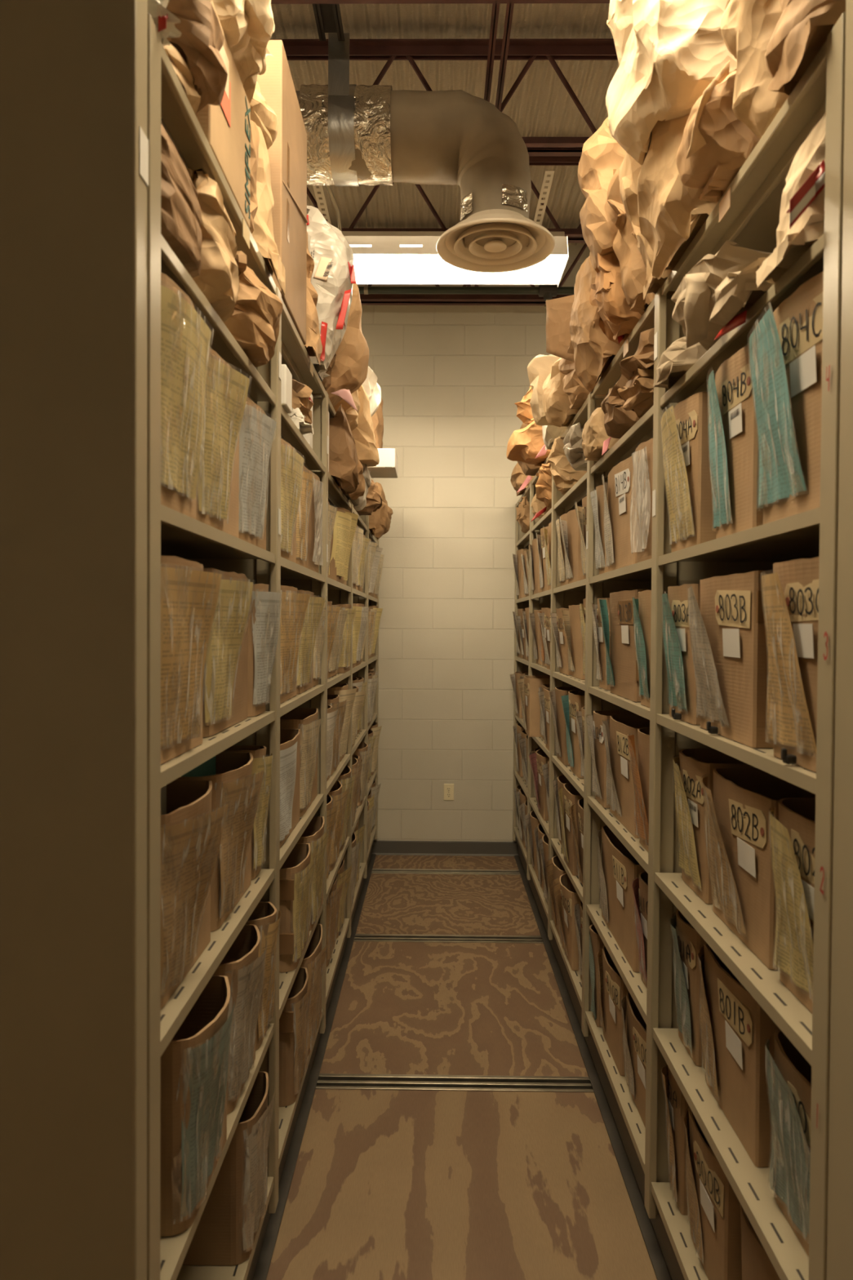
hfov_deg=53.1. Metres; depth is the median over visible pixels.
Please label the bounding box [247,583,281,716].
file box
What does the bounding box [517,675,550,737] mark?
file box
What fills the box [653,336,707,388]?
paper bag
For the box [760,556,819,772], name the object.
file box
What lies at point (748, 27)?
paper bag
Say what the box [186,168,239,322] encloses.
paper bag
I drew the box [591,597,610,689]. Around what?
file box
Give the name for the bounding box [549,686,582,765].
file box
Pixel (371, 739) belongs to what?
file box
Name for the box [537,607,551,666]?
file box
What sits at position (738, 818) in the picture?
file box
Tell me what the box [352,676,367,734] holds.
file box
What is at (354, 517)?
file box
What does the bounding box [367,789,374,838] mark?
file box
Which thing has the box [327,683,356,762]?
file box
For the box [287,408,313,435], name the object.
paper bag
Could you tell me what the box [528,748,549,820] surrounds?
file box
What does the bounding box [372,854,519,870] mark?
floor panel
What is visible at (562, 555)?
file box
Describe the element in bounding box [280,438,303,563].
file box
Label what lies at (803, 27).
paper bag
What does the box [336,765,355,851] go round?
file box
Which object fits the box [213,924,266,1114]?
file box
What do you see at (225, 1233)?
file box
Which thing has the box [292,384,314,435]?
paper bag
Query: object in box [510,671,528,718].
file box
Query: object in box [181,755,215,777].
folder
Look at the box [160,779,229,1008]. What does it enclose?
file box
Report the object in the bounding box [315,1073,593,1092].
rail
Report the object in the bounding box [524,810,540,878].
file box
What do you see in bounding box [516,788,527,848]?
file box
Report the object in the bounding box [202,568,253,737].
file box
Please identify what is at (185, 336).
file box
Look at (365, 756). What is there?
file box
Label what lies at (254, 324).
paper bag
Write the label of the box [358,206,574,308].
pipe
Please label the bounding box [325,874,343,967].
file box
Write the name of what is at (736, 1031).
file box
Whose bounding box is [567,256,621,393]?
paper bag
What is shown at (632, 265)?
paper bag
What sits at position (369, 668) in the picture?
file box
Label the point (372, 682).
file box
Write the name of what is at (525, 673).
file box
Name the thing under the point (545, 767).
file box
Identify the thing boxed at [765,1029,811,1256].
file box
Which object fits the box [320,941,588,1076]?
floor panel
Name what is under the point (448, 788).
receptacle
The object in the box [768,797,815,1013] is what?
file box
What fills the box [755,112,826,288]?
paper bag
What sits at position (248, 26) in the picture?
paper bag
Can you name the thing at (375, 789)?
file box
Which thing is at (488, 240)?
diffuser
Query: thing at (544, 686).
file box
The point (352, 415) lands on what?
paper bag
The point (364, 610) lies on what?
file box
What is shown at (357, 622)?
file box
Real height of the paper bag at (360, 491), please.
0.226 m
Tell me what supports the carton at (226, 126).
on the shelving rack at (88, 87)
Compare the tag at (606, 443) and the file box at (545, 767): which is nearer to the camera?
the tag at (606, 443)
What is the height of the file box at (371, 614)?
0.301 m
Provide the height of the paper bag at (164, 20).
0.113 m
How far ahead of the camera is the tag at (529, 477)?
4.92 m
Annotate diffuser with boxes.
[435,208,555,272]
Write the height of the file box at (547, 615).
0.290 m
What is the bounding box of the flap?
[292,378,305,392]
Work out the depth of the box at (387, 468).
4.41 m
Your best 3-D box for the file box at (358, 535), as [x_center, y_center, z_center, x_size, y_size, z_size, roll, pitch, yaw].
[-0.514,-0.397,4.065,0.422,0.304,0.264,0,1,1]
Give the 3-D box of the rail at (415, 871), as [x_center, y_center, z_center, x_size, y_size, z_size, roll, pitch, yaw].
[0.048,1.480,5.358,6.800,0.060,0.090,0,1,1]
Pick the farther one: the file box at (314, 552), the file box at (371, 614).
the file box at (371, 614)
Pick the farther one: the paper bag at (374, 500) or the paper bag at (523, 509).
the paper bag at (523, 509)
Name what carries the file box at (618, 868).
on the shelving rack at (747, 215)
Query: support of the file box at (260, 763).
on the shelving rack at (88, 87)
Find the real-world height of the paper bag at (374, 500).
0.177 m
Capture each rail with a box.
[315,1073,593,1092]
[353,933,543,943]
[371,868,520,875]
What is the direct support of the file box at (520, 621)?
on the shelving rack at (747, 215)
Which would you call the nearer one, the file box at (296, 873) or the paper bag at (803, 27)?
the paper bag at (803, 27)
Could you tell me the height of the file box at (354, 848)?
0.319 m
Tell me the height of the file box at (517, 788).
0.288 m
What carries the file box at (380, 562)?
on the shelving rack at (88, 87)
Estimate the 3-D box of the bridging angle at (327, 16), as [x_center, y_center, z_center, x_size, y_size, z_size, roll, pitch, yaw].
[-0.363,-2.229,2.101,0.094,0.034,2.155,0,1,1]
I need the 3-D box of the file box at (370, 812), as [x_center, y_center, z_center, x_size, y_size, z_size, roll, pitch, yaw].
[-0.519,1.106,4.998,0.423,0.291,0.254,0,1,1]
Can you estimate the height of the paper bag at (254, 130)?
0.229 m
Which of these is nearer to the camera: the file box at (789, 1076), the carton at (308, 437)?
the file box at (789, 1076)
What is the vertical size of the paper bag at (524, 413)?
0.239 m
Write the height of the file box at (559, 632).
0.284 m
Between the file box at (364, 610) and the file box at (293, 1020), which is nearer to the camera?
the file box at (293, 1020)
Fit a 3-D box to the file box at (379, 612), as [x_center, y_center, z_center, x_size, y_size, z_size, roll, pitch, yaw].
[-0.506,-0.059,5.545,0.438,0.327,0.260,0,1,1]
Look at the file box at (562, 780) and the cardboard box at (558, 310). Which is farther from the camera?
the file box at (562, 780)
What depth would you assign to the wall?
5.72 m
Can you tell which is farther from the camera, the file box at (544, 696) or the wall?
the wall
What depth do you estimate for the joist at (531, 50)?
3.63 m
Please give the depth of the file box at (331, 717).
3.15 m
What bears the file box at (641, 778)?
on the shelving rack at (747, 215)
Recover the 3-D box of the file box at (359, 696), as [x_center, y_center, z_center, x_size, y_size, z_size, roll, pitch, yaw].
[-0.513,0.370,4.081,0.444,0.288,0.271,0,1,1]
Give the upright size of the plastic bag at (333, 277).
0.501 m
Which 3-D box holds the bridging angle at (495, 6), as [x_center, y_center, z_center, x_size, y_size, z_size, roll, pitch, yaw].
[0.261,-2.152,3.168,0.072,0.030,4.300,0,1,1]
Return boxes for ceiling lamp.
[312,170,568,287]
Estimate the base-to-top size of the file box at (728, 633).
0.307 m
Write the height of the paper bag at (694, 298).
0.175 m
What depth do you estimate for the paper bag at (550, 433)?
3.80 m
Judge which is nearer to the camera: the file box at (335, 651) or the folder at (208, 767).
the folder at (208, 767)
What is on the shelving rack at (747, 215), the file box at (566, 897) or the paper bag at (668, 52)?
the file box at (566, 897)
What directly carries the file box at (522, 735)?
on the shelving rack at (747, 215)
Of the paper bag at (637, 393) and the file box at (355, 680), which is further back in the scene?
the file box at (355, 680)
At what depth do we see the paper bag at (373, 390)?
3.86 m
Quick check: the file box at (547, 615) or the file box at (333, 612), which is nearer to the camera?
the file box at (333, 612)
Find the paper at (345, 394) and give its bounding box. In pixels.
[330,388,357,411]
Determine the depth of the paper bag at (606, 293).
2.31 m
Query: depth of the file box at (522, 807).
5.07 m
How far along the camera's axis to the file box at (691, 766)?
1.89 m
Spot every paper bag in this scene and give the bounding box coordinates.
[147,0,181,46]
[160,123,202,278]
[163,44,200,115]
[166,0,227,114]
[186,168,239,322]
[212,0,275,103]
[223,250,283,367]
[248,120,258,233]
[249,81,277,149]
[251,124,285,298]
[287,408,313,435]
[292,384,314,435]
[303,231,322,364]
[311,283,368,407]
[321,353,336,390]
[328,404,359,493]
[333,390,359,431]
[338,457,365,500]
[351,385,379,466]
[353,479,382,515]
[361,366,381,416]
[368,482,392,539]
[371,397,383,448]
[506,420,551,466]
[510,462,534,496]
[514,386,533,424]
[515,496,529,533]
[517,422,541,475]
[527,354,559,425]
[530,493,551,518]
[535,462,551,507]
[542,357,578,426]
[542,425,567,450]
[547,435,586,494]
[558,358,604,410]
[563,422,586,471]
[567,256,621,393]
[577,117,626,272]
[582,407,619,461]
[589,252,642,346]
[600,373,639,439]
[605,0,737,165]
[607,168,655,315]
[617,367,653,418]
[618,151,675,300]
[619,328,654,380]
[637,113,718,279]
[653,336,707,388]
[671,240,772,350]
[675,60,759,201]
[709,257,774,326]
[720,0,789,138]
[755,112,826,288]
[764,0,845,95]
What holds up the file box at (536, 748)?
on the shelving rack at (747, 215)
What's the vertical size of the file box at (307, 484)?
0.302 m
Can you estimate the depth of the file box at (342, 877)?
3.71 m
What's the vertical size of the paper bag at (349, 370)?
0.447 m
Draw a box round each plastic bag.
[306,205,355,382]
[344,463,371,511]
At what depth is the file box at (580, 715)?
3.21 m
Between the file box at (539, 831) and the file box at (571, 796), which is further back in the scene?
the file box at (539, 831)
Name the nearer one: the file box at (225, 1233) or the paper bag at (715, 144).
the paper bag at (715, 144)
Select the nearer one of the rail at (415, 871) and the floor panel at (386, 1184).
the floor panel at (386, 1184)
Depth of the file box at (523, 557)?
5.23 m
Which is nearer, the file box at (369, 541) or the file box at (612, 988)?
the file box at (612, 988)
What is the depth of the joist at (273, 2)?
2.78 m
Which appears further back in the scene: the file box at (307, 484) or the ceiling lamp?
the ceiling lamp
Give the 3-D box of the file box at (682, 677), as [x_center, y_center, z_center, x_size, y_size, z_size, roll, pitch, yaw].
[0.740,0.029,1.922,0.423,0.302,0.229,0,1,1]
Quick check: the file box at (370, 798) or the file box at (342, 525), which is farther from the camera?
the file box at (370, 798)
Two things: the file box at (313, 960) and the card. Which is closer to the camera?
the card
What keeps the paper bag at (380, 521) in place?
on the shelving rack at (88, 87)
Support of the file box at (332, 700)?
on the shelving rack at (88, 87)
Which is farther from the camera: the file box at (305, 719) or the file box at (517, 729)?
the file box at (517, 729)
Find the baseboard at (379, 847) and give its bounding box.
[371,840,519,856]
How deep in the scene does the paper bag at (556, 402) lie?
3.31 m
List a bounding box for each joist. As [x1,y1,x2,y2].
[269,38,617,155]
[271,0,609,4]
[306,155,586,243]
[360,243,586,305]
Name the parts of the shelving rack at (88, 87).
panel, shelf, shelf, shelf, shelf, shelf, shelf, shelf, shelf, shelf, shelf, shelf, shelf, shelf, shelf, shelf, shelf, shelf, shelf, shelf, shelf, shelf, shelf, shelf, shelf, shelf, shelf, shelf, shelf, shelf, shelf, shelf, shelf, shelf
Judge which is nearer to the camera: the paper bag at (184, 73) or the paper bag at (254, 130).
the paper bag at (184, 73)
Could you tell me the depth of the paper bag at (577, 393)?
3.08 m
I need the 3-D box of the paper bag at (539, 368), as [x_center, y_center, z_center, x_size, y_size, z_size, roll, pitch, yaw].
[0.596,-1.071,3.636,0.351,0.284,0.209,0,1,1]
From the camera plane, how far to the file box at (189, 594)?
1.32 m
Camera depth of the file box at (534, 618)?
4.63 m
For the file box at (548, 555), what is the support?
on the shelving rack at (747, 215)
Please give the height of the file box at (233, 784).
0.302 m
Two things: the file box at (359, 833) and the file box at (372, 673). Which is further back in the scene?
the file box at (372, 673)
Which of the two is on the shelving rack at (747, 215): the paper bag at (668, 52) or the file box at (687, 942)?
the file box at (687, 942)
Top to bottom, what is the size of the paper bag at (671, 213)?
0.389 m
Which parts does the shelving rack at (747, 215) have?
shelf, shelf, shelf, shelf, shelf, shelf, shelf, shelf, shelf, shelf, shelf, shelf, shelf, shelf, shelf, shelf, shelf, shelf, shelf, shelf, shelf, shelf, shelf, shelf, shelf, shelf, shelf, shelf, shelf, shelf, shelf, shelf, shelf, shelf, shelf, panel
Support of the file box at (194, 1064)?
on the shelving rack at (88, 87)
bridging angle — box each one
[312,4,344,40]
[466,3,514,286]
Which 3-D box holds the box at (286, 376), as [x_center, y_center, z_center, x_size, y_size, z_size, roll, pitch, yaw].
[-0.504,-0.638,2.169,0.310,0.102,0.090,0,1,1]
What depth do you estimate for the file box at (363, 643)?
4.67 m
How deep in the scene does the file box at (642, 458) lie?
2.22 m
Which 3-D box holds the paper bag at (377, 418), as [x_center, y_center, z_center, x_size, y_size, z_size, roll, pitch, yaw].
[-0.406,-1.238,4.933,0.320,0.543,0.288,0,1,1]
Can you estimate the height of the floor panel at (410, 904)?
0.060 m
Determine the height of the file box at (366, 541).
0.286 m
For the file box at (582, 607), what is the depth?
3.15 m
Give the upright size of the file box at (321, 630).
0.303 m
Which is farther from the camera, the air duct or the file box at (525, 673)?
the file box at (525, 673)
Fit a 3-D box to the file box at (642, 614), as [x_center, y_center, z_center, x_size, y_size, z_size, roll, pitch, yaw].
[0.743,0.023,2.230,0.423,0.302,0.181,0,1,1]
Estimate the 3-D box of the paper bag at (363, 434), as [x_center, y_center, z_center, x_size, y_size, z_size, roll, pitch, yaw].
[-0.364,-0.924,3.668,0.329,0.343,0.227,0,1,1]
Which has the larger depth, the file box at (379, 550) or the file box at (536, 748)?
the file box at (379, 550)
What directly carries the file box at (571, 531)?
on the shelving rack at (747, 215)
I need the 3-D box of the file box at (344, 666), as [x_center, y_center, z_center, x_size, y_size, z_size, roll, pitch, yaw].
[-0.517,-0.009,3.737,0.422,0.295,0.272,0,1,1]
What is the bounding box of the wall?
[357,244,590,841]
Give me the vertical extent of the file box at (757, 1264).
0.282 m
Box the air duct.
[295,32,555,272]
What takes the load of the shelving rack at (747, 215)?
on the rail at (358, 937)
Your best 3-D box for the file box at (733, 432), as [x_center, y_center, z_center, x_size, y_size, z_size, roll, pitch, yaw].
[0.739,-0.355,1.590,0.424,0.328,0.235,0,1,1]
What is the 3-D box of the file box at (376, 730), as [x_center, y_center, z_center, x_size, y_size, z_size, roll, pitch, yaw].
[-0.508,0.704,5.562,0.430,0.321,0.250,0,1,1]
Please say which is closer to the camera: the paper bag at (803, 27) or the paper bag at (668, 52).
the paper bag at (803, 27)
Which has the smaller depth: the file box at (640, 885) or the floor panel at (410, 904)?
the file box at (640, 885)
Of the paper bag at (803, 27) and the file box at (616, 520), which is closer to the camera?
the paper bag at (803, 27)
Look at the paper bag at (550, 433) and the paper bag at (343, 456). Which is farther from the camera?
the paper bag at (550, 433)
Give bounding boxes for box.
[160,272,213,519]
[160,555,222,764]
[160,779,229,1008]
[160,975,235,1236]
[176,751,264,931]
[182,1071,274,1265]
[195,347,250,537]
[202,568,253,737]
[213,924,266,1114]
[222,745,273,879]
[239,396,276,550]
[245,901,281,1050]
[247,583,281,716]
[279,843,315,972]
[279,967,311,1106]
[280,364,292,413]
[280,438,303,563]
[280,585,310,703]
[280,707,321,817]
[280,728,300,848]
[296,465,315,567]
[296,590,327,693]
[297,816,328,931]
[300,924,328,1056]
[305,470,323,573]
[313,596,327,685]
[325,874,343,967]
[326,704,337,781]
[326,794,337,879]
[327,600,340,679]
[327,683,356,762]
[327,694,346,775]
[328,501,337,577]
[328,507,351,583]
[328,604,347,677]
[328,781,350,871]
[332,604,355,673]
[335,506,358,585]
[335,857,351,938]
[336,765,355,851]
[351,685,365,747]
[351,754,361,767]
[351,757,362,826]
[351,831,359,905]
[352,524,363,589]
[352,603,361,667]
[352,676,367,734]
[352,677,363,734]
[353,742,373,806]
[353,820,365,885]
[355,534,369,591]
[355,603,368,666]
[360,626,366,662]
[362,541,369,588]
[367,448,398,478]
[367,728,376,782]
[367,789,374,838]
[367,800,374,852]
[368,538,377,585]
[368,546,382,596]
[368,605,382,657]
[368,606,377,657]
[368,608,374,658]
[368,667,378,703]
[368,671,377,718]
[368,674,377,725]
[369,721,382,775]
[370,779,381,830]
[373,554,383,598]
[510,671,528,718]
[512,548,525,599]
[512,608,525,657]
[513,722,524,777]
[513,785,521,830]
[516,613,528,659]
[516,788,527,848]
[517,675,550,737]
[517,729,528,782]
[519,800,527,848]
[520,550,528,596]
[520,672,528,679]
[520,735,528,785]
[522,607,528,660]
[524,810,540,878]
[525,544,529,592]
[528,609,542,664]
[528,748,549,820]
[529,538,542,594]
[529,747,541,800]
[533,823,546,891]
[536,526,549,591]
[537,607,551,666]
[537,608,551,669]
[538,684,550,740]
[538,688,550,750]
[538,834,548,904]
[542,760,549,812]
[543,521,551,589]
[545,294,574,362]
[545,855,566,939]
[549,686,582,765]
[550,608,571,675]
[552,873,580,970]
[553,774,570,844]
[555,513,568,586]
[559,509,585,583]
[559,782,583,875]
[560,690,584,777]
[561,604,585,679]
[568,798,583,884]
[573,900,582,979]
[574,496,586,578]
[575,706,584,776]
[579,598,586,674]
[586,710,635,808]
[589,924,604,1026]
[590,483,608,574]
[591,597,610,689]
[597,824,645,972]
[597,945,627,1075]
[599,589,651,702]
[602,455,637,571]
[602,714,649,838]
[621,990,646,1128]
[626,727,649,851]
[630,438,653,562]
[632,590,651,707]
[632,871,648,986]
[660,391,715,552]
[662,583,700,724]
[662,1064,688,1214]
[670,908,703,1066]
[672,748,754,903]
[684,1106,742,1279]
[686,570,773,747]
[697,939,779,1167]
[702,767,815,969]
[707,344,763,538]
[740,1204,780,1279]
[747,271,823,524]
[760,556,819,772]
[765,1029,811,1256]
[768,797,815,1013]
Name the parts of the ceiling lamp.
plate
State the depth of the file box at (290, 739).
2.33 m
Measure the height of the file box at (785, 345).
0.338 m
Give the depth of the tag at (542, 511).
4.28 m
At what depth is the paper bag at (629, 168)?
2.01 m
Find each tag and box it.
[516,475,532,493]
[531,506,546,521]
[534,444,547,458]
[601,436,611,455]
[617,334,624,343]
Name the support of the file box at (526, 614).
on the shelving rack at (747, 215)
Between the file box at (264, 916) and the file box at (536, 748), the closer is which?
the file box at (264, 916)
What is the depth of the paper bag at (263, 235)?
1.90 m
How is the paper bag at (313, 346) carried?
on the shelving rack at (88, 87)
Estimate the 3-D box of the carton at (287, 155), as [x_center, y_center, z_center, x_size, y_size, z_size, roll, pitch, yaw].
[-0.558,-1.157,2.275,0.433,0.607,0.400,0,1,1]
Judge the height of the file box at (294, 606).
0.312 m
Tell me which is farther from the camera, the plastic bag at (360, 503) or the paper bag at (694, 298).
the plastic bag at (360, 503)
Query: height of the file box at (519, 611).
0.315 m
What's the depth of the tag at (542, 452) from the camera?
4.07 m
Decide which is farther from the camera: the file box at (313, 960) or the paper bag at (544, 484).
the paper bag at (544, 484)
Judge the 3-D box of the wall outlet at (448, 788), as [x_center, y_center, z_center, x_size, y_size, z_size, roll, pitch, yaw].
[0.150,1.024,5.744,0.069,0.112,0.009,0,1,1]
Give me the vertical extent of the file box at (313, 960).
0.312 m
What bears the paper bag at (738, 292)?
on the shelving rack at (747, 215)
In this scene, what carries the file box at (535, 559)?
on the shelving rack at (747, 215)
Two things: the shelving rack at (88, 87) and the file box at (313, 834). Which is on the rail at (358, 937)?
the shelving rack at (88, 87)
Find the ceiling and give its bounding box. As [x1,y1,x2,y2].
[270,3,618,244]
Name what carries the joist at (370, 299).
attached to the wall
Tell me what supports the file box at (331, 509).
on the shelving rack at (88, 87)
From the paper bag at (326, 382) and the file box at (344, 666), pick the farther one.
the file box at (344, 666)
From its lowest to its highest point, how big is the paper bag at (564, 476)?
0.223 m
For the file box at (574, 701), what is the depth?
3.41 m
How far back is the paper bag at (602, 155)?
2.24 m
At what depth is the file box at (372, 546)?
4.95 m
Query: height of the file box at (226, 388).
0.317 m
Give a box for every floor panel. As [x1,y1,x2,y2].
[266,1088,657,1279]
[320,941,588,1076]
[355,873,541,935]
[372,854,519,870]
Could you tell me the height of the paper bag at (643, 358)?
0.123 m
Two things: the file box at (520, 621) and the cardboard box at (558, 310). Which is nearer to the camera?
the cardboard box at (558, 310)
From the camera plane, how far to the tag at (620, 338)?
2.41 m
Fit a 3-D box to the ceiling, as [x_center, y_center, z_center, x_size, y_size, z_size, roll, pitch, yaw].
[0.034,-2.604,1.567,7.200,0.100,8.630,0,1,1]
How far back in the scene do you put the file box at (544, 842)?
4.10 m
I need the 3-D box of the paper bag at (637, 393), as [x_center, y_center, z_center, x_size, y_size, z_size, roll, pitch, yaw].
[0.673,-0.644,2.223,0.327,0.109,0.206,0,1,1]
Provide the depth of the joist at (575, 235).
4.48 m
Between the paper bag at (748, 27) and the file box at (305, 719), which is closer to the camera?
the paper bag at (748, 27)
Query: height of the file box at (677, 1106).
0.322 m
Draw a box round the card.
[713,310,746,340]
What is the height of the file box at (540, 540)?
0.324 m
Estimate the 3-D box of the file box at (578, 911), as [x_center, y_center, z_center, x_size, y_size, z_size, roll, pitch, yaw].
[0.758,1.148,3.170,0.423,0.292,0.281,0,1,1]
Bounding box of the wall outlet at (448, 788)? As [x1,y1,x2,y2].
[443,783,453,800]
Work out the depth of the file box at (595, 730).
2.83 m
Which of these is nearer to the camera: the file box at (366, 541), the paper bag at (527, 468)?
the file box at (366, 541)
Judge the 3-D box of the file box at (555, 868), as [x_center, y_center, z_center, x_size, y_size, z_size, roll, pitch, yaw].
[0.740,1.130,3.749,0.431,0.306,0.274,0,1,1]
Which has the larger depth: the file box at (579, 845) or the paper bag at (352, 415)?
the paper bag at (352, 415)
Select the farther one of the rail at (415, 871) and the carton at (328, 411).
the rail at (415, 871)
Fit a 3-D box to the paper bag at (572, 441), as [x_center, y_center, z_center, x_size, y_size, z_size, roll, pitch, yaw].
[0.676,-0.711,3.160,0.328,0.157,0.214,0,1,1]
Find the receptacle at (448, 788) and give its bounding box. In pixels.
[446,786,451,791]
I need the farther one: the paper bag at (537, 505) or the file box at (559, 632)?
the paper bag at (537, 505)
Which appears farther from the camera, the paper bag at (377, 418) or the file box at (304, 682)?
the paper bag at (377, 418)
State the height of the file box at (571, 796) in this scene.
0.314 m
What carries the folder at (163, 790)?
in the file box at (191, 834)
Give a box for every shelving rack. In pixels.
[0,0,379,1279]
[512,0,852,1279]
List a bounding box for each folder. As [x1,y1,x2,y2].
[160,785,166,814]
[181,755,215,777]
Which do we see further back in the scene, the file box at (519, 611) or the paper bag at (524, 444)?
the file box at (519, 611)
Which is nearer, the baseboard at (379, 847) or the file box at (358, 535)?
the file box at (358, 535)
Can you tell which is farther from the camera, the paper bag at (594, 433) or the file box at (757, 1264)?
the paper bag at (594, 433)
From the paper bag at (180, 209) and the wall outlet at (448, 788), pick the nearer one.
the paper bag at (180, 209)
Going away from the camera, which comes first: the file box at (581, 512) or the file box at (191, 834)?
the file box at (191, 834)
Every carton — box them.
[195,0,250,228]
[257,40,307,344]
[302,393,313,448]
[328,411,328,471]
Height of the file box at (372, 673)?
0.298 m
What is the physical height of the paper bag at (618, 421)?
0.168 m
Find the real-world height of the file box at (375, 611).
0.316 m
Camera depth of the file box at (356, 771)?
4.04 m
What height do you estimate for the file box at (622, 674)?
0.312 m
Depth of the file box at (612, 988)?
2.64 m
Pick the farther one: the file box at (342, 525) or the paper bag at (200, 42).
the file box at (342, 525)
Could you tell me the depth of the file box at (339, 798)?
3.40 m
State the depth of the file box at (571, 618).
3.41 m
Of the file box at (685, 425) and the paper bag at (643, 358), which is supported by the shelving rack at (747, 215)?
the file box at (685, 425)
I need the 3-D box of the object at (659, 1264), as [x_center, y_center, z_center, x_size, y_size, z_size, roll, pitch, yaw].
[0.623,1.489,3.201,0.126,0.010,5.040,0,1,1]
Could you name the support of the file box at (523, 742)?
on the shelving rack at (747, 215)
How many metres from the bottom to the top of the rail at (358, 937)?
0.060 m
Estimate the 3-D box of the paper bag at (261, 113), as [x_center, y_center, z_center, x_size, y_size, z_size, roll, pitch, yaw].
[-0.503,-1.202,1.914,0.323,0.171,0.167,0,1,1]
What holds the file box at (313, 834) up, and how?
on the shelving rack at (88, 87)
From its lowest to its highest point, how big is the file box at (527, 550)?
0.300 m
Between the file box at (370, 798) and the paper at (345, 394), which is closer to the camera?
the paper at (345, 394)
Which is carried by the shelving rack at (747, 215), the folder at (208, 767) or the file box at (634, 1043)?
the file box at (634, 1043)
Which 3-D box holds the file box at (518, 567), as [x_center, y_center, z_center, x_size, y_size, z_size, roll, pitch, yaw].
[0.770,-0.422,5.531,0.428,0.315,0.252,0,1,1]
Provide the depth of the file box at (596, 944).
2.88 m
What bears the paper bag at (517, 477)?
on the shelving rack at (747, 215)
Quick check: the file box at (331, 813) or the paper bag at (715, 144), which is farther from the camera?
the file box at (331, 813)
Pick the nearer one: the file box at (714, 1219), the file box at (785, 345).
the file box at (785, 345)
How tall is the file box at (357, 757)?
0.288 m
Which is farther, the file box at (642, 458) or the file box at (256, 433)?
the file box at (642, 458)
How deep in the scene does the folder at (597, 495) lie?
2.84 m
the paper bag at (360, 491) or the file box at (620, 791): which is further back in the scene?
the paper bag at (360, 491)

